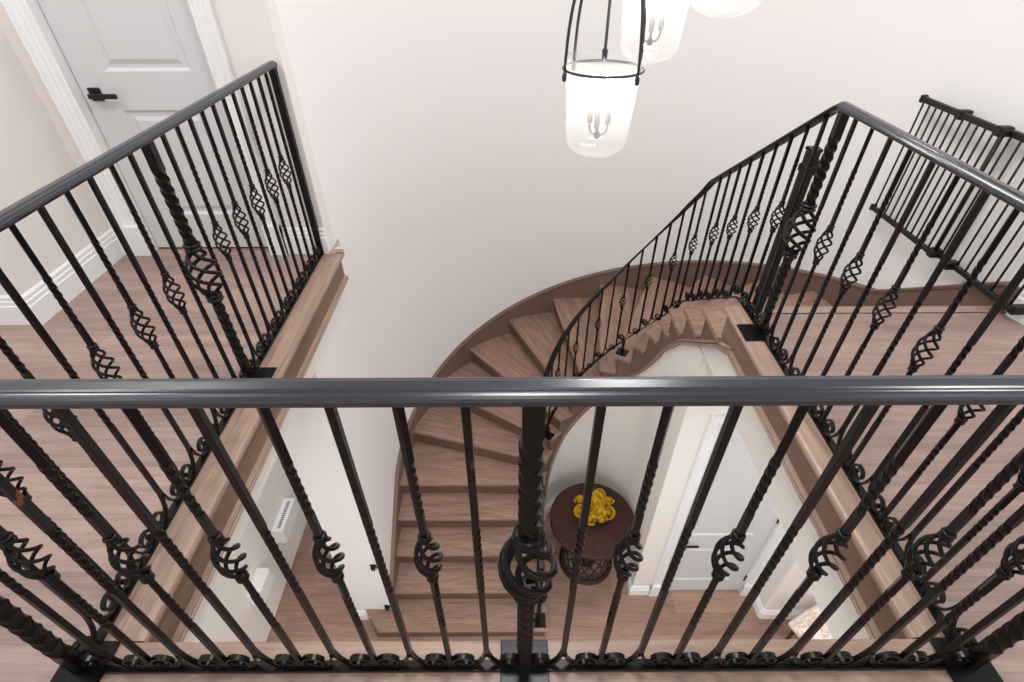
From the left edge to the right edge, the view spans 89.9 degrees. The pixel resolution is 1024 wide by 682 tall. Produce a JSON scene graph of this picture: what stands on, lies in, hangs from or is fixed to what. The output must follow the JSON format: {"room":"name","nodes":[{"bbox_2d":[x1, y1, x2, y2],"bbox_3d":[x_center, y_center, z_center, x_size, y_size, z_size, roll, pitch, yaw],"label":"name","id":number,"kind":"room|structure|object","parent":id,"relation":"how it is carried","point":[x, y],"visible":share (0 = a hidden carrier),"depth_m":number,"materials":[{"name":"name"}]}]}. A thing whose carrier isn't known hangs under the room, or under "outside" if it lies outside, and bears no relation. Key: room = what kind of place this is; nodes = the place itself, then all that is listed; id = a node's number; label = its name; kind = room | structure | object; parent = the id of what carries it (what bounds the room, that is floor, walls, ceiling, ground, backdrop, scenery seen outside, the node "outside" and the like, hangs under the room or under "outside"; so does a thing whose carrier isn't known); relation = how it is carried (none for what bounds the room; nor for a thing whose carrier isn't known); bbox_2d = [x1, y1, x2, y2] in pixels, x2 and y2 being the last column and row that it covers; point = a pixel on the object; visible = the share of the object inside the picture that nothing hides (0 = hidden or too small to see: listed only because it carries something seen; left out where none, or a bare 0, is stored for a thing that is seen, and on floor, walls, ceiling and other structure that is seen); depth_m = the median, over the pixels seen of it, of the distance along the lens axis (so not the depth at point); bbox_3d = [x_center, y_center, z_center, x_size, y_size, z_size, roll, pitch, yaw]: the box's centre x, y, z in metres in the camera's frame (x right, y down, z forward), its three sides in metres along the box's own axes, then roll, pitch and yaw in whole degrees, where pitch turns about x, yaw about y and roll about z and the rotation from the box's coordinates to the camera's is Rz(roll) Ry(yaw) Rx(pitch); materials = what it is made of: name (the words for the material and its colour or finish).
{"room":"staircase landing","nodes":[
{"label":"staircase landing","id":0,"kind":"room"},
{"bbox_2d":[0,230,39,294],"bbox_3d":[-3.247,-1.295,1.640,1.920,2.950,0.200,0,39,0],"label":"wall","id":1,"kind":"structure","parent":0,"point":[13,264],"depth_m":2.36,"materials":[{"name":"white paint"}]},
{"bbox_2d":[0,228,126,324],"bbox_3d":[-3.216,-0.355,2.697,1.975,0.160,0.698,0,39,0],"label":"baseboard","id":2,"kind":"structure","parent":1,"relation":"attached to","point":[39,298],"depth_m":2.60,"materials":[{"name":"white paint"}]},
{"bbox_2d":[0,25,109,280],"bbox_3d":[-2.348,-1.518,1.913,0.120,2.950,0.660,0,39,0],"label":"wall","id":3,"kind":"structure","parent":0,"point":[33,153],"depth_m":2.45,"materials":[{"name":"white paint"}]},
{"bbox_2d":[0,248,312,681],"bbox_3d":[-2.679,0.192,2.184,3.044,0.050,2.367,0,39,0],"label":"floor","id":4,"kind":"structure","parent":0,"point":[19,661],"depth_m":2.00,"materials":[{"name":"brown wood"}]},
{"bbox_2d":[0,0,334,251],"bbox_3d":[-1.681,-1.697,2.131,1.215,2.950,0.100,0,39,0],"label":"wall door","id":5,"kind":"structure","parent":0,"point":[251,32],"depth_m":2.46,"materials":[{"name":"white paint"}]},
{"bbox_2d":[0,0,287,255],"bbox_3d":[-1.763,-1.393,2.352,0.890,2.200,0.120,0,39,0],"label":"door frame","id":6,"kind":"structure","parent":5,"relation":"attached to","point":[27,17],"depth_m":2.48,"materials":[{"name":"white paint"}]},
{"bbox_2d":[38,0,267,248],"bbox_3d":[-1.763,-1.363,2.395,0.690,2.100,0.094,0,39,0],"label":"door","id":7,"kind":"structure","parent":6,"relation":"attached to","point":[136,64],"depth_m":2.50,"materials":[{"name":"white paint"}]},
{"bbox_2d":[282,228,329,253],"bbox_3d":[-1.190,-0.577,2.963,0.240,0.160,0.018,0,39,0],"label":"baseboard","id":8,"kind":"structure","parent":5,"relation":"attached to","point":[322,233],"depth_m":2.95,"materials":[{"name":"white paint"}]},
{"bbox_2d":[183,356,316,641],"bbox_3d":[-2.622,0.442,2.146,3.155,0.289,7.600,0,39,0],"label":"wall","id":9,"kind":"structure","parent":0,"point":[202,612],"depth_m":2.00,"materials":[{"name":"white paint"}]},
{"bbox_2d":[196,456,306,641],"bbox_3d":[-2.235,1.751,3.205,0.120,3.080,7.600,0,39,0],"label":"wall","id":10,"kind":"structure","parent":0,"point":[277,487],"depth_m":4.43,"materials":[{"name":"white paint"}]},
{"bbox_2d":[246,568,274,605],"bbox_3d":[-2.119,2.074,4.328,0.109,0.185,0.240,0,39,0],"label":"wall box","id":11,"kind":"object","parent":10,"relation":"attached to","point":[263,579],"visible":0.67,"depth_m":4.30,"materials":[{"name":"white plastic"}]},
{"bbox_2d":[271,498,299,542],"bbox_3d":[-2.126,1.685,4.831,0.099,0.198,0.350,0,39,0],"label":"vent box","id":12,"kind":"object","parent":10,"relation":"attached to","point":[281,530],"visible":1,"depth_m":4.77,"materials":[{"name":"white plastic"}]},
{"bbox_2d":[275,0,394,574],"bbox_3d":[-1.128,-0.200,2.997,0.120,6.370,0.800,0,39,0],"label":"wall","id":13,"kind":"structure","parent":0,"point":[340,353],"depth_m":3.49,"materials":[{"name":"white paint"}]},
{"bbox_2d":[86,249,348,641],"bbox_3d":[-1.074,0.214,2.257,0.166,0.209,2.151,0,39,0],"label":"trim","id":14,"kind":"structure","parent":13,"relation":"attached to","point":[245,438],"depth_m":1.85,"materials":[{"name":"brown wood"}]},
{"bbox_2d":[0,61,323,655],"bbox_3d":[-1.097,-0.229,1.856,0.152,1.009,2.174,0,39,0],"label":"railing","id":15,"kind":"object","parent":14,"relation":"on","point":[37,200],"visible":0.86,"depth_m":1.71,"materials":[{"name":"black metal"}]},
{"bbox_2d":[0,460,31,500],"bbox_3d":[-1.111,0.302,1.121,0.056,0.162,0.056,0,39,0],"label":"basket","id":16,"kind":"object","parent":15,"relation":"on","point":[11,469],"depth_m":1.14,"materials":[{"name":"black metal"}]},
{"bbox_2d":[42,409,77,441],"bbox_3d":[-1.111,0.188,1.264,0.056,0.162,0.056,0,39,0],"label":"basket","id":17,"kind":"object","parent":15,"relation":"on","point":[46,413],"depth_m":1.25,"materials":[{"name":"black metal"}]},
{"bbox_2d":[86,342,122,378],"bbox_3d":[-1.112,0.072,1.406,0.056,0.162,0.056,0,39,0],"label":"basket","id":18,"kind":"object","parent":15,"relation":"on","point":[92,347],"depth_m":1.38,"materials":[{"name":"black metal"}]},
{"bbox_2d":[127,303,158,349],"bbox_3d":[-1.112,-0.042,1.548,0.056,0.162,0.056,0,39,0],"label":"basket","id":19,"kind":"object","parent":15,"relation":"on","point":[132,308],"depth_m":1.54,"materials":[{"name":"black metal"}]},
{"bbox_2d":[160,271,187,314],"bbox_3d":[-1.113,-0.157,1.690,0.056,0.162,0.056,0,39,0],"label":"basket","id":20,"kind":"object","parent":15,"relation":"on","point":[165,275],"depth_m":1.68,"materials":[{"name":"black metal"}]},
{"bbox_2d":[182,240,223,303],"bbox_3d":[-1.113,-0.246,1.853,0.114,0.240,0.114,-23,44,-25],"label":"basket","id":21,"kind":"object","parent":15,"relation":"on","point":[191,248],"depth_m":1.83,"materials":[{"name":"black metal"}]},
{"bbox_2d":[211,221,231,260],"bbox_3d":[-1.114,-0.384,1.971,0.056,0.162,0.056,0,39,0],"label":"basket","id":22,"kind":"object","parent":15,"relation":"on","point":[215,224],"depth_m":1.96,"materials":[{"name":"black metal"}]},
{"bbox_2d":[231,201,249,238],"bbox_3d":[-1.115,-0.495,2.109,0.056,0.162,0.056,0,39,0],"label":"basket","id":23,"kind":"object","parent":15,"relation":"on","point":[235,204],"depth_m":2.10,"materials":[{"name":"black metal"}]},
{"bbox_2d":[249,184,265,219],"bbox_3d":[-1.115,-0.607,2.247,0.056,0.162,0.056,0,39,0],"label":"basket","id":24,"kind":"object","parent":15,"relation":"on","point":[252,188],"depth_m":2.24,"materials":[{"name":"black metal"}]},
{"bbox_2d":[264,169,279,203],"bbox_3d":[-1.116,-0.719,2.385,0.056,0.162,0.056,0,39,0],"label":"basket","id":25,"kind":"object","parent":15,"relation":"on","point":[267,171],"depth_m":2.38,"materials":[{"name":"black metal"}]},
{"bbox_2d":[278,155,291,188],"bbox_3d":[-1.117,-0.830,2.523,0.056,0.162,0.056,0,39,0],"label":"basket","id":26,"kind":"object","parent":15,"relation":"on","point":[281,159],"depth_m":2.52,"materials":[{"name":"black metal"}]},
{"bbox_2d":[384,605,389,610],"bbox_3d":[-1.104,2.359,4.531,0.050,0.060,0.030,0,39,0],"label":"bracket","id":27,"kind":"object","parent":13,"relation":"attached to","point":[387,607],"visible":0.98,"depth_m":4.52,"materials":[{"name":"black metal"}]},
{"bbox_2d":[284,371,390,617],"bbox_3d":[-1.238,0.840,4.312,0.344,3.100,1.540,0,39,0],"label":"wall pier","id":28,"kind":"object","parent":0,"point":[309,441],"visible":0.14,"depth_m":3.54,"materials":[{"name":"white paint"}]},
{"bbox_2d":[357,611,368,619],"bbox_3d":[-1.365,1.996,5.234,0.118,0.144,1.558,0,39,0],"label":"baseboard","id":29,"kind":"object","parent":28,"relation":"attached to","point":[363,615],"visible":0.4,"depth_m":4.62,"materials":[{"name":"white paint"}]},
{"bbox_2d":[370,564,376,570],"bbox_3d":[-1.106,1.807,4.085,0.050,0.060,0.030,0,39,0],"label":"bracket","id":30,"kind":"object","parent":28,"relation":"attached to","point":[373,566],"visible":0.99,"depth_m":4.08,"materials":[{"name":"black metal"}]},
{"bbox_2d":[266,512,798,641],"bbox_3d":[0.309,2.984,4.213,7.800,0.120,7.600,0,39,0],"label":"floor","id":31,"kind":"structure","parent":0,"point":[592,604],"depth_m":4.72,"materials":[{"name":"brown wood"}]},
{"bbox_2d":[550,483,633,585],"bbox_3d":[0.729,1.890,4.873,0.774,0.750,0.774,0,39,0],"label":"round table","id":32,"kind":"object","parent":31,"relation":"on","point":[601,539],"visible":0.77,"depth_m":4.62,"materials":[{"name":"brown wood"}]},
{"bbox_2d":[573,488,614,525],"bbox_3d":[0.745,1.489,4.623,0.379,0.186,0.377,0,39,0],"label":"flower arrangement","id":33,"kind":"object","parent":32,"relation":"on","point":[601,509],"visible":0.74,"depth_m":4.57,"materials":[{"name":"yellow plant"}]},
{"bbox_2d":[366,260,1019,636],"bbox_3d":[0.565,0.396,4.491,3.754,3.555,2.744,0,39,0],"label":"staircase","id":34,"kind":"structure","parent":31,"relation":"on","point":[520,340],"depth_m":4.76,"materials":[{"name":"brown wood"}]},
{"bbox_2d":[533,101,846,627],"bbox_3d":[0.666,0.372,3.682,1.072,4.249,1.471,0,39,0],"label":"railing","id":35,"kind":"object","parent":34,"relation":"on","point":[744,300],"visible":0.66,"depth_m":2.89,"materials":[{"name":"black metal"}]},
{"bbox_2d":[537,594,546,604],"bbox_3d":[0.231,2.081,4.198,0.114,0.218,0.114,-23,44,-25],"label":"basket","id":36,"kind":"object","parent":35,"relation":"on","point":[543,598],"depth_m":4.18,"materials":[{"name":"black metal"}]},
{"bbox_2d":[555,368,560,376],"bbox_3d":[0.392,0.281,4.368,0.056,0.127,0.056,-28,46,-30],"label":"basket","id":37,"kind":"object","parent":35,"relation":"on","point":[558,369],"depth_m":4.34,"materials":[{"name":"black metal"}]},
{"bbox_2d":[573,342,579,353],"bbox_3d":[0.537,0.057,4.291,0.056,0.126,0.056,-12,40,-15],"label":"basket","id":38,"kind":"object","parent":35,"relation":"on","point":[575,351],"depth_m":4.28,"materials":[{"name":"black metal"}]},
{"bbox_2d":[595,318,601,330],"bbox_3d":[0.701,-0.136,4.168,0.056,0.126,0.056,1,39,1],"label":"basket","id":39,"kind":"object","parent":35,"relation":"on","point":[598,319],"depth_m":4.16,"materials":[{"name":"black metal"}]},
{"bbox_2d":[619,295,625,309],"bbox_3d":[0.863,-0.302,3.989,0.056,0.130,0.056,14,41,17],"label":"basket","id":40,"kind":"object","parent":35,"relation":"on","point":[623,296],"depth_m":3.99,"materials":[{"name":"black metal"}]},
{"bbox_2d":[645,273,652,289],"bbox_3d":[1.003,-0.437,3.765,0.056,0.135,0.056,30,48,32],"label":"basket","id":41,"kind":"object","parent":35,"relation":"on","point":[649,274],"depth_m":3.75,"materials":[{"name":"black metal"}]},
{"bbox_2d":[669,252,676,270],"bbox_3d":[1.102,-0.541,3.510,0.056,0.140,0.056,-18,42,-20],"label":"basket","id":42,"kind":"object","parent":35,"relation":"on","point":[674,253],"depth_m":3.50,"materials":[{"name":"black metal"}]},
{"bbox_2d":[688,235,697,254],"bbox_3d":[1.148,-0.610,3.249,0.056,0.137,0.056,-4,39,-4],"label":"basket","id":43,"kind":"object","parent":35,"relation":"on","point":[694,237],"depth_m":3.24,"materials":[{"name":"black metal"}]},
{"bbox_2d":[708,223,718,244],"bbox_3d":[1.155,-0.611,2.933,0.056,0.135,0.056,0,39,0],"label":"basket","id":44,"kind":"object","parent":35,"relation":"on","point":[715,224],"depth_m":2.93,"materials":[{"name":"black metal"}]},
{"bbox_2d":[726,215,737,239],"bbox_3d":[1.159,-0.597,2.701,0.056,0.134,0.056,0,39,0],"label":"basket","id":45,"kind":"object","parent":35,"relation":"on","point":[734,218],"depth_m":2.69,"materials":[{"name":"black metal"}]},
{"bbox_2d":[747,206,759,232],"bbox_3d":[1.163,-0.583,2.469,0.056,0.133,0.056,0,39,0],"label":"basket","id":46,"kind":"object","parent":35,"relation":"on","point":[757,208],"depth_m":2.46,"materials":[{"name":"black metal"}]},
{"bbox_2d":[769,201,785,232],"bbox_3d":[1.168,-0.545,2.257,0.056,0.144,0.056,0,39,0],"label":"basket","id":47,"kind":"object","parent":35,"relation":"on","point":[782,203],"depth_m":2.25,"materials":[{"name":"black metal"}]},
{"bbox_2d":[785,604,832,638],"bbox_3d":[2.567,2.542,4.295,0.420,0.452,0.420,-17,42,-20],"label":"upholstered stool","id":48,"kind":"object","parent":31,"relation":"on","point":[802,622],"visible":0.3,"depth_m":4.22,"materials":[{"name":"fabric"}]},
{"bbox_2d":[545,353,663,506],"bbox_3d":[0.690,0.894,4.698,0.920,2.519,0.460,0,39,0],"label":"wall","id":49,"kind":"structure","parent":0,"point":[624,428],"depth_m":4.94,"materials":[{"name":"white paint"}]},
{"bbox_2d":[545,499,629,571],"bbox_3d":[0.829,1.936,5.298,1.037,0.144,0.639,20,43,23],"label":"baseboard","id":50,"kind":"structure","parent":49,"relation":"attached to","point":[548,506],"depth_m":5.45,"materials":[{"name":"white paint"}]},
{"bbox_2d":[282,0,1023,473],"bbox_3d":[0.682,-1.048,4.038,3.750,6.370,1.875,0,39,0],"label":"wall","id":51,"kind":"structure","parent":0,"point":[445,131],"depth_m":3.92,"materials":[{"name":"white paint"}]},
{"bbox_2d":[626,344,697,572],"bbox_3d":[1.133,1.009,4.176,0.036,2.994,0.500,0,39,0],"label":"wall","id":52,"kind":"structure","parent":0,"point":[678,360],"depth_m":3.92,"materials":[{"name":"white paint"}]},
{"bbox_2d":[631,346,727,585],"bbox_3d":[1.685,1.206,3.958,1.135,2.960,0.090,0,39,0],"label":"wall","id":53,"kind":"structure","parent":0,"point":[691,423],"depth_m":3.73,"materials":[{"name":"white paint"}]},
{"bbox_2d":[626,577,650,594],"bbox_3d":[1.192,2.308,4.835,0.188,0.144,0.108,0,39,0],"label":"baseboard","id":54,"kind":"structure","parent":53,"relation":"attached to","point":[632,590],"depth_m":4.79,"materials":[{"name":"white paint"}]},
{"bbox_2d":[648,413,784,595],"bbox_3d":[1.758,1.415,4.088,0.950,2.470,0.090,0,39,0],"label":"door frame","id":55,"kind":"structure","parent":53,"relation":"in","point":[716,420],"depth_m":4.15,"materials":[{"name":"white paint"}]},
{"bbox_2d":[661,424,778,589],"bbox_3d":[1.764,1.444,4.119,0.772,2.363,0.094,0,39,0],"label":"door","id":56,"kind":"structure","parent":55,"relation":"attached to","point":[736,479],"depth_m":4.15,"materials":[{"name":"white paint"}]},
{"bbox_2d":[700,346,869,638],"bbox_3d":[2.667,1.359,1.084,3.075,0.409,4.760,0,39,0],"label":"wall","id":57,"kind":"structure","parent":0,"point":[786,503],"depth_m":2.09,"materials":[{"name":"white paint"}]},
{"bbox_2d":[759,545,816,609],"bbox_3d":[3.227,1.268,3.873,1.950,2.960,0.310,0,39,0],"label":"wall","id":58,"kind":"structure","parent":0,"point":[788,575],"depth_m":4.38,"materials":[{"name":"white paint"}]},
{"bbox_2d":[753,595,805,618],"bbox_3d":[3.172,2.404,4.709,1.868,0.144,0.218,0,39,0],"label":"baseboard","id":59,"kind":"structure","parent":58,"relation":"attached to","point":[760,611],"depth_m":4.63,"materials":[{"name":"white paint"}]},
{"bbox_2d":[758,312,1023,681],"bbox_3d":[2.703,0.395,1.910,2.995,0.050,1.652,0,39,0],"label":"floor","id":60,"kind":"structure","parent":0,"point":[999,339],"depth_m":1.95,"materials":[{"name":"brown wood"}]},
{"bbox_2d":[722,306,945,638],"bbox_3d":[1.140,0.393,2.036,0.130,0.197,1.568,0,39,0],"label":"trim","id":61,"kind":"structure","parent":60,"relation":"attached to","point":[808,454],"depth_m":1.78,"materials":[{"name":"brown wood"}]},
{"bbox_2d":[737,102,1023,651],"bbox_3d":[1.155,-0.018,1.584,0.157,1.009,1.450,0,39,0],"label":"railing","id":62,"kind":"object","parent":61,"relation":"on","point":[988,184],"visible":0.84,"depth_m":1.57,"materials":[{"name":"black metal"}]},
{"bbox_2d":[782,201,817,259],"bbox_3d":[1.171,-0.448,2.092,0.114,0.240,0.114,-23,44,-25],"label":"basket","id":63,"kind":"object","parent":62,"relation":"on","point":[808,207],"depth_m":2.08,"materials":[{"name":"black metal"}]},
{"bbox_2d":[812,225,834,264],"bbox_3d":[1.172,-0.360,1.931,0.056,0.162,0.056,0,39,0],"label":"basket","id":64,"kind":"object","parent":62,"relation":"on","point":[830,228],"depth_m":1.93,"materials":[{"name":"black metal"}]},
{"bbox_2d":[838,252,864,294],"bbox_3d":[1.173,-0.232,1.773,0.056,0.162,0.056,0,39,0],"label":"basket","id":65,"kind":"object","parent":62,"relation":"on","point":[859,256],"depth_m":1.77,"materials":[{"name":"black metal"}]},
{"bbox_2d":[869,285,900,329],"bbox_3d":[1.173,-0.104,1.615,0.056,0.162,0.056,0,39,0],"label":"basket","id":66,"kind":"object","parent":62,"relation":"on","point":[894,289],"depth_m":1.61,"materials":[{"name":"black metal"}]},
{"bbox_2d":[907,325,944,372],"bbox_3d":[1.174,0.024,1.456,0.056,0.162,0.056,0,39,0],"label":"basket","id":67,"kind":"object","parent":62,"relation":"on","point":[938,330],"depth_m":1.45,"materials":[{"name":"black metal"}]},
{"bbox_2d":[954,405,985,425],"bbox_3d":[1.175,0.152,1.298,0.056,0.162,0.056,0,39,0],"label":"basket","id":68,"kind":"object","parent":62,"relation":"on","point":[960,420],"depth_m":1.32,"materials":[{"name":"black metal"}]},
{"bbox_2d":[1013,466,1023,492],"bbox_3d":[1.175,0.280,1.139,0.056,0.162,0.056,0,39,0],"label":"basket","id":69,"kind":"object","parent":62,"relation":"on","point":[1018,487],"depth_m":1.18,"materials":[{"name":"black metal"}]},
{"bbox_2d":[880,18,1023,311],"bbox_3d":[3.320,-0.178,2.950,1.755,6.370,0.930,0,39,0],"label":"wall","id":70,"kind":"structure","parent":0,"point":[1001,102],"depth_m":2.63,"materials":[{"name":"white paint"}]},
{"bbox_2d":[758,306,1005,313],"bbox_3d":[1.822,-0.138,2.573,1.240,0.050,0.070,0,39,0],"label":"trim","id":71,"kind":"structure","parent":70,"relation":"attached to","point":[824,309],"depth_m":2.56,"materials":[{"name":"brown wood"}]},
{"bbox_2d":[751,146,823,312],"bbox_3d":[1.221,-0.462,2.300,0.074,0.799,0.054,0,39,0],"label":"post","id":72,"kind":"object","parent":71,"relation":"on","point":[801,168],"visible":0.71,"depth_m":2.23,"materials":[{"name":"black metal"}]},
{"bbox_2d":[869,94,1023,314],"bbox_3d":[2.365,-0.761,2.679,0.086,0.700,1.183,-2,39,-2],"label":"radiator","id":73,"kind":"object","parent":70,"relation":"attached to","point":[1000,131],"visible":0.9,"depth_m":2.68,"materials":[{"name":"black metal"}]},
{"bbox_2d":[1005,292,1023,324],"bbox_3d":[3.311,-0.158,2.424,1.774,0.160,0.123,0,39,0],"label":"baseboard","id":74,"kind":"structure","parent":70,"relation":"attached to","point":[1020,300],"depth_m":2.46,"materials":[{"name":"white paint"}]},
{"bbox_3d":[-0.009,-2.054,0.140,8.400,0.100,7.600,0,39,0],"label":"ceiling","id":75,"kind":"structure","parent":0,"visible":0},
{"bbox_2d":[562,0,645,156],"bbox_3d":[0.311,-1.532,1.270,0.282,2.134,0.282,10,40,12],"label":"pendant lantern","id":76,"kind":"object","parent":75,"relation":"hanging from","point":[594,93],"visible":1,"depth_m":1.76,"materials":[{"name":"clear glass"}]},
{"bbox_2d":[587,102,611,136],"bbox_3d":[0.318,-0.798,1.857,0.084,0.111,0.084,0,39,0],"label":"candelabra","id":77,"kind":"object","parent":76,"relation":"on","point":[591,104],"depth_m":1.85,"materials":[{"name":"grey metal"}]},
{"bbox_2d":[621,0,688,63],"bbox_3d":[0.526,-1.821,1.424,0.277,1.879,0.277,10,40,12],"label":"pendant lantern","id":78,"kind":"object","parent":75,"relation":"hanging from","point":[654,3],"visible":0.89,"depth_m":1.90,"materials":[{"name":"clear glass"}]},
{"bbox_2d":[644,8,665,42],"bbox_3d":[0.533,-1.186,1.931,0.084,0.111,0.084,0,39,0],"label":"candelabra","id":79,"kind":"object","parent":78,"relation":"on","point":[663,11],"depth_m":1.92,"materials":[{"name":"grey metal"}]},
{"bbox_3d":[0.007,1.806,0.176,8.400,0.050,2.803,0,39,0],"label":"floor","id":80,"kind":"structure","parent":0,"visible":0},
{"bbox_2d":[100,639,952,681],"bbox_3d":[0.027,0.919,1.368,2.361,0.170,0.166,0,39,0],"label":"trim","id":81,"kind":"structure","parent":80,"relation":"attached to","point":[779,647],"depth_m":1.32,"materials":[{"name":"brown wood"}]},
{"bbox_2d":[0,375,1023,681],"bbox_3d":[0.033,0.450,1.011,2.410,1.009,0.124,0,39,0],"label":"railing","id":82,"kind":"object","parent":81,"relation":"on","point":[523,659],"visible":1,"depth_m":0.92,"materials":[{"name":"black metal"}]},
{"bbox_2d":[0,531,60,584],"bbox_3d":[-0.920,0.416,0.979,0.056,0.162,0.056,0,39,0],"label":"basket","id":83,"kind":"object","parent":82,"relation":"on","point":[8,539],"depth_m":0.97,"materials":[{"name":"black metal"}]},
{"bbox_2d":[102,530,154,584],"bbox_3d":[-0.730,0.416,0.980,0.056,0.162,0.056,0,39,0],"label":"basket","id":84,"kind":"object","parent":82,"relation":"on","point":[146,575],"depth_m":0.96,"materials":[{"name":"black metal"}]},
{"bbox_2d":[207,530,249,583],"bbox_3d":[-0.539,0.415,0.980,0.056,0.162,0.056,0,39,0],"label":"basket","id":85,"kind":"object","parent":82,"relation":"on","point":[241,575],"depth_m":0.96,"materials":[{"name":"black metal"}]},
{"bbox_2d":[312,530,344,583],"bbox_3d":[-0.349,0.414,0.980,0.056,0.162,0.056,0,39,0],"label":"basket","id":86,"kind":"object","parent":82,"relation":"on","point":[337,575],"depth_m":0.96,"materials":[{"name":"black metal"}]},
{"bbox_2d":[414,530,442,582],"bbox_3d":[-0.159,0.413,0.980,0.056,0.162,0.056,0,39,0],"label":"basket","id":87,"kind":"object","parent":82,"relation":"on","point":[431,574],"depth_m":0.96,"materials":[{"name":"black metal"}]},
{"bbox_2d":[497,523,557,607],"bbox_3d":[0.031,0.438,1.001,0.114,0.240,0.114,-23,44,-25],"label":"basket","id":88,"kind":"object","parent":82,"relation":"on","point":[526,590],"depth_m":0.96,"materials":[{"name":"black metal"}]},
{"bbox_2d":[613,529,642,581],"bbox_3d":[0.222,0.412,0.980,0.056,0.162,0.056,0,39,0],"label":"basket","id":89,"kind":"object","parent":82,"relation":"on","point":[623,574],"depth_m":0.96,"materials":[{"name":"black metal"}]},
{"bbox_2d":[711,528,745,581],"bbox_3d":[0.413,0.411,0.981,0.056,0.162,0.056,0,39,0],"label":"basket","id":90,"kind":"object","parent":82,"relation":"on","point":[718,574],"depth_m":0.97,"materials":[{"name":"black metal"}]},
{"bbox_2d":[806,527,851,581],"bbox_3d":[0.604,0.410,0.981,0.056,0.162,0.056,0,39,0],"label":"basket","id":91,"kind":"object","parent":82,"relation":"on","point":[814,573],"depth_m":0.98,"materials":[{"name":"black metal"}]},
{"bbox_2d":[901,527,956,580],"bbox_3d":[0.794,0.409,0.981,0.056,0.162,0.056,0,39,0],"label":"basket","id":92,"kind":"object","parent":82,"relation":"on","point":[946,536],"depth_m":0.98,"materials":[{"name":"black metal"}]},
{"bbox_2d":[995,535,1023,580],"bbox_3d":[0.985,0.408,0.981,0.056,0.162,0.056,0,39,0],"label":"basket","id":93,"kind":"object","parent":82,"relation":"on","point":[1004,572],"depth_m":1.00,"materials":[{"name":"black metal"}]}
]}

